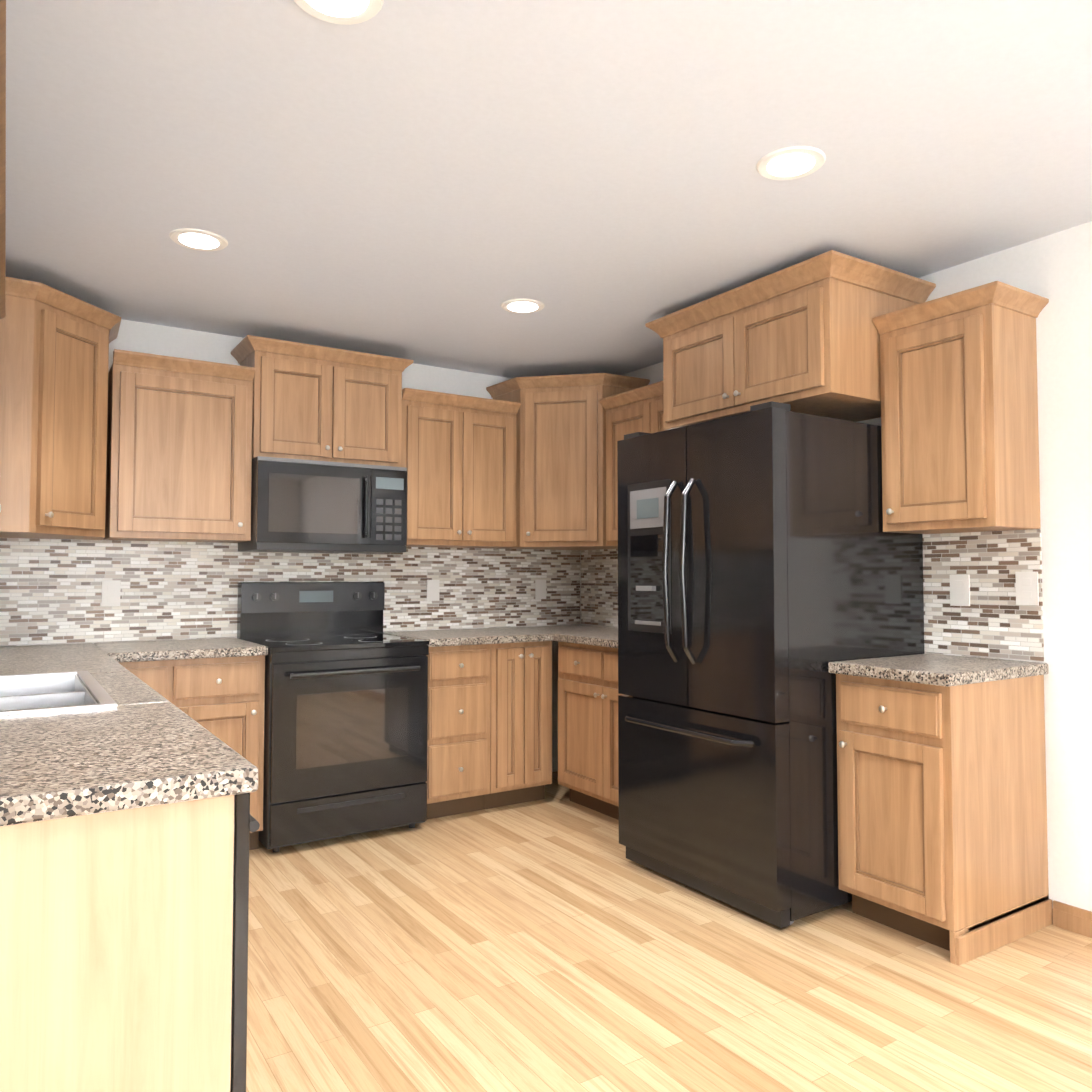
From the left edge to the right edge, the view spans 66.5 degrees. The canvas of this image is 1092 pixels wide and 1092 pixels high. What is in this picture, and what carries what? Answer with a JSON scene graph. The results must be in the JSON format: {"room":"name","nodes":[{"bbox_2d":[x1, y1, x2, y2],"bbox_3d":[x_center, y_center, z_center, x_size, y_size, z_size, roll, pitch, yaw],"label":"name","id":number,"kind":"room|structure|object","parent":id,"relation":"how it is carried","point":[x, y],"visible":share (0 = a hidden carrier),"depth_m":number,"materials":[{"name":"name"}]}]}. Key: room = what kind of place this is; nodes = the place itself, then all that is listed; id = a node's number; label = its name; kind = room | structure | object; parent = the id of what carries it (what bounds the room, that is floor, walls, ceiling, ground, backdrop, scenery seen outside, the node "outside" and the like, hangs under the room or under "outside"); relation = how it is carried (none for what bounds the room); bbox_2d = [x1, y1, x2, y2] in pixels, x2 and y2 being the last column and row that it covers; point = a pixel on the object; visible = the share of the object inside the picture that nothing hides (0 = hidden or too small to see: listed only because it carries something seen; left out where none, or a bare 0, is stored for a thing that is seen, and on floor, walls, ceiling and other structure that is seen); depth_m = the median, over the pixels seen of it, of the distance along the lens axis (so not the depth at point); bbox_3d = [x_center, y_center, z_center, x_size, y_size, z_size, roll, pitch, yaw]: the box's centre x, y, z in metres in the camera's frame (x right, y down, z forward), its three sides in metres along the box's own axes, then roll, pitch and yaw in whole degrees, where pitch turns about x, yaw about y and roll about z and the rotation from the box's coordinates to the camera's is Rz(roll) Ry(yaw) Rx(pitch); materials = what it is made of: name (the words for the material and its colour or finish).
{"room":"kitchen","nodes":[
{"label":"kitchen","id":0,"kind":"room"},
{"bbox_2d":[0,319,580,771],"bbox_3d":[-2.207,0.141,3.888,5.936,2.460,0.100,1,-3,-33],"label":"wall","id":1,"kind":"structure","parent":0,"point":[166,341],"depth_m":4.25,"materials":[{"name":"paint"}]},
{"bbox_2d":[0,277,120,539],"bbox_3d":[-2.142,-0.532,3.503,0.653,0.978,0.653,1,-3,-33],"label":"upper cabinet","id":2,"kind":"object","parent":1,"relation":"attached to","point":[54,354],"visible":1,"depth_m":3.35,"materials":[{"name":"brown wood"}]},
{"bbox_2d":[103,349,254,542],"bbox_3d":[-1.735,-0.441,3.947,0.603,0.828,0.348,1,-3,-33],"label":"upper cabinet","id":3,"kind":"object","parent":1,"relation":"attached to","point":[179,451],"visible":1,"depth_m":3.82,"materials":[{"name":"brown wood"}]},
{"bbox_2d":[0,538,579,645],"bbox_3d":[-1.241,0.232,4.447,3.484,0.478,0.008,1,-3,-33],"label":"backsplash","id":4,"kind":"structure","parent":1,"relation":"attached to","point":[50,591],"depth_m":4.17,"materials":[{"name":"tile"}]},
{"bbox_2d":[101,580,120,605],"bbox_3d":[-2.045,0.223,3.915,0.078,0.122,0.009,1,-3,-33],"label":"electrical outlet","id":5,"kind":"object","parent":4,"relation":"attached to","point":[110,592],"visible":1,"depth_m":3.91,"materials":[{"name":"white plastic"}]},
{"bbox_2d":[427,580,439,600],"bbox_3d":[-0.653,0.256,4.819,0.078,0.122,0.009,1,-3,-33],"label":"electrical outlet","id":6,"kind":"object","parent":4,"relation":"attached to","point":[432,590],"visible":1,"depth_m":4.81,"materials":[{"name":"white plastic"}]},
{"bbox_2d":[535,580,545,598],"bbox_3d":[-0.032,0.271,5.221,0.078,0.122,0.009,1,-3,-33],"label":"electrical outlet","id":7,"kind":"object","parent":4,"relation":"attached to","point":[540,589],"visible":1,"depth_m":5.21,"materials":[{"name":"white plastic"}]},
{"bbox_2d":[231,335,413,466],"bbox_3d":[-1.156,-0.702,4.326,0.854,0.578,0.360,1,-3,-33],"label":"upper cabinet","id":8,"kind":"object","parent":1,"relation":"attached to","point":[318,403],"visible":1,"depth_m":4.18,"materials":[{"name":"brown wood"}]},
{"bbox_2d":[238,456,406,553],"bbox_3d":[-1.136,-0.191,4.276,0.758,0.442,0.434,1,-3,-33],"label":"microwave","id":9,"kind":"object","parent":8,"relation":"attached to","point":[304,506],"visible":1,"depth_m":4.11,"materials":[{"name":"black metal"}]},
{"bbox_2d":[401,388,520,547],"bbox_3d":[-0.537,-0.412,4.725,0.715,0.828,0.348,1,-3,-33],"label":"upper cabinet","id":10,"kind":"object","parent":1,"relation":"attached to","point":[459,457],"visible":0.96,"depth_m":4.59,"materials":[{"name":"brown wood"}]},
{"bbox_2d":[486,373,649,549],"bbox_3d":[0.121,-0.479,4.941,0.704,0.978,0.704,1,-3,-33],"label":"upper cabinet","id":11,"kind":"object","parent":1,"relation":"attached to","point":[561,469],"visible":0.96,"depth_m":4.77,"materials":[{"name":"brown wood"}]},
{"bbox_2d":[6,0,1091,377],"bbox_3d":[-0.309,-1.237,1.016,5.936,0.080,7.067,1,-3,-33],"label":"ceiling","id":12,"kind":"structure","parent":0,"point":[432,182],"depth_m":2.44,"materials":[{"name":"paint"}]},
{"bbox_2d":[169,228,227,250],"bbox_3d":[-1.269,-1.117,3.045,0.200,0.007,0.200,1,-3,-33],"label":"recessed light","id":13,"kind":"object","parent":12,"relation":"in","point":[197,239],"visible":1,"depth_m":3.03,"materials":[{"name":"white plastic"}]},
{"bbox_2d":[294,0,383,24],"bbox_3d":[-0.444,-1.165,1.757,0.200,0.007,0.200,1,-3,-33],"label":"recessed light","id":14,"kind":"object","parent":12,"relation":"in","point":[347,12],"visible":1,"depth_m":1.80,"materials":[{"name":"white plastic"}]},
{"bbox_2d":[501,298,544,313],"bbox_3d":[-0.106,-1.089,3.788,0.200,0.007,0.200,1,-3,-33],"label":"recessed light","id":15,"kind":"object","parent":12,"relation":"in","point":[522,306],"visible":1,"depth_m":3.77,"materials":[{"name":"white plastic"}]},
{"bbox_2d":[756,146,825,179],"bbox_3d":[0.730,-1.138,2.483,0.200,0.007,0.200,1,-3,-33],"label":"recessed light","id":16,"kind":"object","parent":12,"relation":"in","point":[791,163],"visible":1,"depth_m":2.47,"materials":[{"name":"white plastic"}]},
{"bbox_2d":[246,771,1091,1091],"bbox_3d":[-0.309,1.301,0.921,5.936,0.080,7.067,1,-3,-33],"label":"floor","id":17,"kind":"structure","parent":0,"point":[554,941],"depth_m":2.51,"materials":[{"name":"laminate"}]},
{"bbox_2d":[0,795,233,1091],"bbox_3d":[-0.793,0.830,1.157,0.677,0.879,0.019,1,-3,-33],"label":"cabinet end panel","id":18,"kind":"object","parent":17,"relation":"on","point":[116,929],"visible":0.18,"depth_m":1.25,"materials":[{"name":"beige wood"}]},
{"bbox_2d":[119,655,264,849],"bbox_3d":[-1.669,0.928,3.766,0.633,0.879,0.638,1,-3,-33],"label":"base cabinet","id":19,"kind":"object","parent":17,"relation":"on","point":[222,699],"visible":0.27,"depth_m":3.62,"materials":[{"name":"brown wood"}]},
{"bbox_2d":[230,793,259,1091],"bbox_3d":[-0.894,0.843,1.462,0.645,0.877,0.600,1,-3,-33],"label":"dishwasher","id":20,"kind":"object","parent":17,"relation":"on","point":[246,822],"visible":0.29,"depth_m":1.37,"materials":[{"name":"black metal"}]},
{"bbox_2d":[237,582,428,851],"bbox_3d":[-1.054,0.780,4.112,0.760,1.200,0.716,1,-3,-33],"label":"range","id":21,"kind":"object","parent":17,"relation":"on","point":[345,716],"visible":1,"depth_m":3.89,"materials":[{"name":"black metal"}]},
{"bbox_2d":[426,644,490,818],"bbox_3d":[-0.596,0.954,4.462,0.385,0.879,0.638,1,-3,-33],"label":"base cabinet","id":22,"kind":"object","parent":17,"relation":"on","point":[458,733],"visible":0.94,"depth_m":4.23,"materials":[{"name":"brown wood"}]},
{"bbox_2d":[483,641,551,809],"bbox_3d":[-0.273,0.962,4.672,0.383,0.879,0.638,1,-3,-33],"label":"base cabinet","id":23,"kind":"object","parent":17,"relation":"on","point":[521,729],"visible":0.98,"depth_m":4.43,"materials":[{"name":"brown wood"}]},
{"bbox_2d":[558,641,623,819],"bbox_3d":[0.526,0.949,4.327,0.638,0.879,0.868,1,-3,-33],"label":"base cabinet","id":24,"kind":"object","parent":17,"relation":"on","point":[588,694],"visible":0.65,"depth_m":4.29,"materials":[{"name":"brown wood"}]},
{"bbox_2d":[383,625,617,647],"bbox_3d":[0.048,0.490,4.391,1.372,0.040,1.472,1,-3,-33],"label":"countertop","id":25,"kind":"structure","parent":24,"relation":"on","point":[602,636],"depth_m":4.45,"materials":[{"name":"beige stone"}]},
{"bbox_2d":[617,401,923,927],"bbox_3d":[0.884,0.433,3.454,0.962,1.845,0.875,1,-3,-33],"label":"refrigerator","id":26,"kind":"object","parent":17,"relation":"on","point":[769,569],"visible":0.96,"depth_m":3.09,"materials":[{"name":"black glossy metal"},{"name":"stainless steel"},{"name":"plastic"}]},
{"bbox_2d":[836,674,1052,965],"bbox_3d":[1.404,0.898,2.977,0.638,0.879,0.451,1,-3,-33],"label":"base cabinet","id":27,"kind":"object","parent":17,"relation":"on","point":[942,818],"visible":1,"depth_m":2.80,"materials":[{"name":"brown wood"}]},
{"bbox_2d":[828,653,1048,686],"bbox_3d":[1.405,0.438,2.988,0.625,0.040,0.459,1,-3,-33],"label":"countertop","id":28,"kind":"structure","parent":27,"relation":"on","point":[941,670],"depth_m":2.86,"materials":[{"name":"beige stone"}]},
{"bbox_3d":[-1.591,0.878,2.419,0.710,0.879,1.759,1,-3,-33],"label":"base cabinet","id":29,"kind":"object","parent":17,"relation":"on","visible":0},
{"bbox_2d":[0,643,257,826],"bbox_3d":[-1.578,0.417,2.415,0.714,0.040,3.017,1,-3,-33],"label":"countertop","id":30,"kind":"structure","parent":29,"relation":"on","point":[142,744],"depth_m":1.45,"materials":[{"name":"beige stone"}]},
{"bbox_2d":[0,671,116,714],"bbox_3d":[-1.442,0.322,2.186,0.483,0.512,0.836,1,-3,-33],"label":"sink","id":31,"kind":"object","parent":30,"relation":"in","point":[38,692],"visible":0.19,"depth_m":2.28,"materials":[{"name":"white ceramic"}]},
{"bbox_2d":[100,638,267,661],"bbox_3d":[-1.657,0.467,3.775,0.624,0.040,0.647,1,-3,-33],"label":"countertop","id":32,"kind":"structure","parent":29,"relation":"on","point":[139,651],"depth_m":3.62,"materials":[{"name":"beige stone"}]},
{"bbox_2d":[581,221,1091,911],"bbox_3d":[2.165,0.090,2.515,0.100,2.460,6.967,1,-3,-33],"label":"wall","id":33,"kind":"structure","parent":0,"point":[1055,269],"depth_m":2.94,"materials":[{"name":"paint"}]},
{"bbox_2d":[599,381,664,546],"bbox_3d":[0.666,-0.423,4.430,0.348,0.828,0.824,1,-3,-33],"label":"upper cabinet","id":34,"kind":"object","parent":33,"relation":"attached to","point":[639,409],"visible":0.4,"depth_m":4.57,"materials":[{"name":"brown wood"}]},
{"bbox_2d":[645,250,935,429],"bbox_3d":[1.021,-0.800,3.623,0.645,0.502,1.051,1,-3,-33],"label":"upper cabinet","id":35,"kind":"object","parent":33,"relation":"attached to","point":[803,337],"visible":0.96,"depth_m":3.29,"materials":[{"name":"brown wood"}]},
{"bbox_2d":[581,529,1043,661],"bbox_3d":[1.007,0.223,4.196,0.008,0.478,2.860,1,-3,-33],"label":"backsplash","id":36,"kind":"structure","parent":33,"relation":"attached to","point":[993,620],"depth_m":3.21,"materials":[{"name":"tile"}]},
{"bbox_2d":[950,575,969,605],"bbox_3d":[1.613,0.172,3.247,0.009,0.122,0.078,1,-3,-33],"label":"electrical outlet","id":37,"kind":"object","parent":36,"relation":"attached to","point":[959,590],"visible":1,"depth_m":3.24,"materials":[{"name":"white plastic"}]},
{"bbox_2d":[1015,572,1038,604],"bbox_3d":[1.752,0.154,3.034,0.009,0.122,0.078,1,-3,-33],"label":"electrical outlet","id":38,"kind":"object","parent":36,"relation":"attached to","point":[1027,590],"visible":1,"depth_m":3.03,"materials":[{"name":"white plastic"}]},
{"bbox_2d":[872,281,1048,533],"bbox_3d":[1.535,-0.473,3.093,0.348,0.828,0.485,1,-3,-33],"label":"upper cabinet","id":39,"kind":"object","parent":33,"relation":"attached to","point":[959,419],"visible":1,"depth_m":2.98,"materials":[{"name":"brown wood"}]},
{"bbox_2d":[1053,900,1091,937],"bbox_3d":[2.900,1.230,1.233,0.016,0.085,4.070,1,-3,-33],"label":"baseboard","id":40,"kind":"structure","parent":33,"relation":"attached to","point":[1072,918],"depth_m":2.88,"materials":[{"name":"brown wood"}]},
{"bbox_3d":[-1.763,0.069,1.962,0.100,2.460,3.617,1,-3,-33],"label":"wall","id":41,"kind":"structure","parent":0,"visible":0},
{"bbox_2d":[0,272,3,319],"bbox_3d":[-1.919,-0.491,2.606,0.314,0.828,1.068,1,-3,-33],"label":"upper cabinet","id":42,"kind":"object","parent":41,"relation":"attached to","point":[1,273],"depth_m":2.90,"materials":[{"name":"brown wood"}]}
]}

